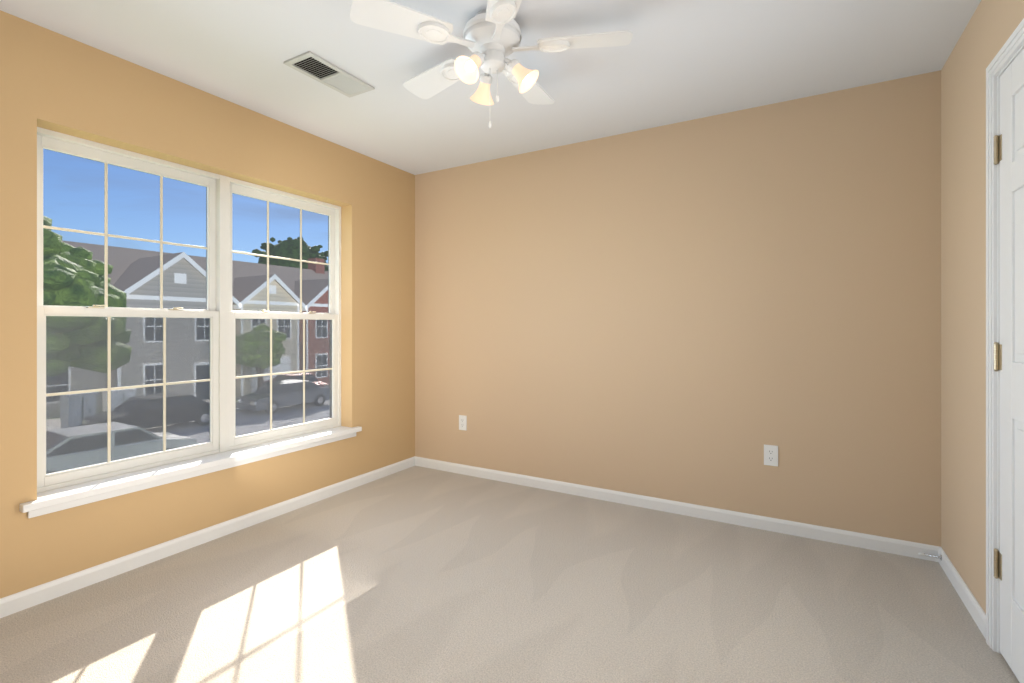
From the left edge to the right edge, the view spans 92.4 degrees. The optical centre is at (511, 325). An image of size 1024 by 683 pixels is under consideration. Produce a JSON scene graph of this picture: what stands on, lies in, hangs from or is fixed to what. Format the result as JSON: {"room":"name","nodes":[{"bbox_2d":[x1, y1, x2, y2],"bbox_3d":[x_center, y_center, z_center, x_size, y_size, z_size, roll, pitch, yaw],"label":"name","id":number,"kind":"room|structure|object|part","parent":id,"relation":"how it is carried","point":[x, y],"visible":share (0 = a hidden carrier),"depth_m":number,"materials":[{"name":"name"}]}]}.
{"room":"empty bedroom","nodes":[
{"label":"empty bedroom","id":0,"kind":"room"},
{"bbox_2d":[0,10,414,597],"bbox_3d":[-1.776,-0.050,2.665,0.200,2.440,3.500,0,0,30],"label":"wall","id":1,"kind":"structure","parent":0,"point":[54,81],"depth_m":2.54,"materials":[{"name":"beige paint"}]},
{"bbox_2d":[37,127,340,492],"bbox_3d":[-1.732,-0.077,2.895,0.137,1.775,1.881,0,0,30],"label":"window unit","id":2,"kind":"structure","parent":1,"relation":"in","point":[184,312],"depth_m":2.64,"materials":[{"name":"glass"}]},
{"bbox_2d":[19,426,361,517],"bbox_3d":[-1.609,0.766,2.825,0.154,0.068,1.811,0,0,30],"label":"window sill","id":3,"kind":"structure","parent":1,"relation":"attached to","point":[58,499],"depth_m":2.50,"materials":[{"name":"paint"}]},
{"bbox_2d":[0,456,414,617],"bbox_3d":[-1.684,1.133,2.612,0.013,0.074,3.500,0,0,30],"label":"baseboard","id":4,"kind":"structure","parent":1,"relation":"attached to","point":[29,598],"depth_m":2.51,"materials":[{"name":"paint"}]},
{"bbox_2d":[0,0,980,174],"bbox_3d":[-0.229,-1.330,1.775,3.770,0.120,3.740,0,0,30],"label":"ceiling","id":5,"kind":"structure","parent":0,"point":[675,61],"depth_m":2.32,"materials":[{"name":"paint"}]},
{"bbox_2d":[283,51,374,97],"bbox_3d":[-0.915,-1.264,2.487,0.190,0.012,0.405,0,0,30],"label":"ceiling vent","id":6,"kind":"object","parent":5,"relation":"in","point":[312,65],"visible":1,"depth_m":2.47,"materials":[{"name":"metal"}]},
{"bbox_2d":[350,0,632,127],"bbox_3d":[-0.074,-1.042,2.073,1.098,0.455,1.074,0,0,30],"label":"ceiling fan","id":7,"kind":"object","parent":5,"relation":"hanging from","point":[491,39],"visible":1,"depth_m":1.97,"materials":[{"name":"white plastic"}]},
{"bbox_2d":[0,466,1019,682],"bbox_3d":[-0.229,1.230,1.775,3.770,0.120,3.740,0,0,30],"label":"floor","id":8,"kind":"structure","parent":0,"point":[416,574],"depth_m":2.05,"materials":[{"name":"beige carpet"}]},
{"bbox_2d":[415,70,940,546],"bbox_3d":[0.674,-0.050,3.344,3.770,2.440,0.120,0,0,30],"label":"wall","id":9,"kind":"structure","parent":0,"point":[701,310],"depth_m":2.97,"materials":[{"name":"paint"}]},
{"bbox_2d":[459,415,466,430],"bbox_3d":[-0.390,0.765,3.882,0.072,0.116,0.007,0,0,30],"label":"electrical outlet","id":10,"kind":"object","parent":9,"relation":"attached to","point":[462,422],"visible":1,"depth_m":3.88,"materials":[{"name":"white plastic"}]},
{"bbox_2d":[415,456,939,561],"bbox_3d":[0.654,1.133,3.279,3.400,0.074,0.013,0,0,30],"label":"baseboard","id":11,"kind":"structure","parent":9,"relation":"attached to","point":[872,542],"depth_m":2.97,"materials":[{"name":"paint"}]},
{"bbox_2d":[764,444,777,465],"bbox_3d":[1.480,0.740,2.807,0.072,0.116,0.007,0,0,30],"label":"electrical outlet","id":12,"kind":"object","parent":9,"relation":"attached to","point":[770,455],"visible":1,"depth_m":2.80,"materials":[{"name":"white plastic"}]},
{"bbox_2d":[941,0,1023,612],"bbox_3d":[1.332,-0.050,0.878,0.170,2.440,3.500,0,0,30],"label":"wall","id":13,"kind":"structure","parent":0,"point":[991,27],"depth_m":2.08,"materials":[{"name":"paint"}]},
{"bbox_2d":[919,552,941,560],"bbox_3d":[2.048,1.125,2.404,0.088,0.026,0.026,0,0,30],"label":"door stop","id":14,"kind":"object","parent":13,"relation":"attached to","point":[923,554],"visible":1,"depth_m":2.40,"materials":[{"name":"silver metal"}]},
{"bbox_2d":[938,547,985,638],"bbox_3d":[1.949,1.133,2.135,0.013,0.074,0.705,0,0,30],"label":"baseboard","id":15,"kind":"structure","parent":13,"relation":"attached to","point":[971,603],"depth_m":2.07,"materials":[{"name":"paint"}]},
{"bbox_2d":[986,18,1023,653],"bbox_3d":[1.561,0.109,1.404,0.078,2.122,0.908,0,0,30],"label":"door frame","id":16,"kind":"structure","parent":13,"relation":"attached to","point":[1011,47],"depth_m":1.77,"materials":[{"name":"paint"}]},
{"bbox_2d":[993,48,1023,682],"bbox_3d":[1.532,0.136,1.433,0.110,2.045,0.797,0,0,30],"label":"door","id":17,"kind":"structure","parent":13,"relation":"in","point":[1012,370],"depth_m":1.65,"materials":[{"name":"paint"}]},
{"bbox_3d":[1.730,0.110,1.750,0.017,1.586,0.050,0,0,30],"label":"door slab hinges","id":18,"kind":"part","parent":17,"relation":"part of","materials":[{"name":"metal"}]}
]}

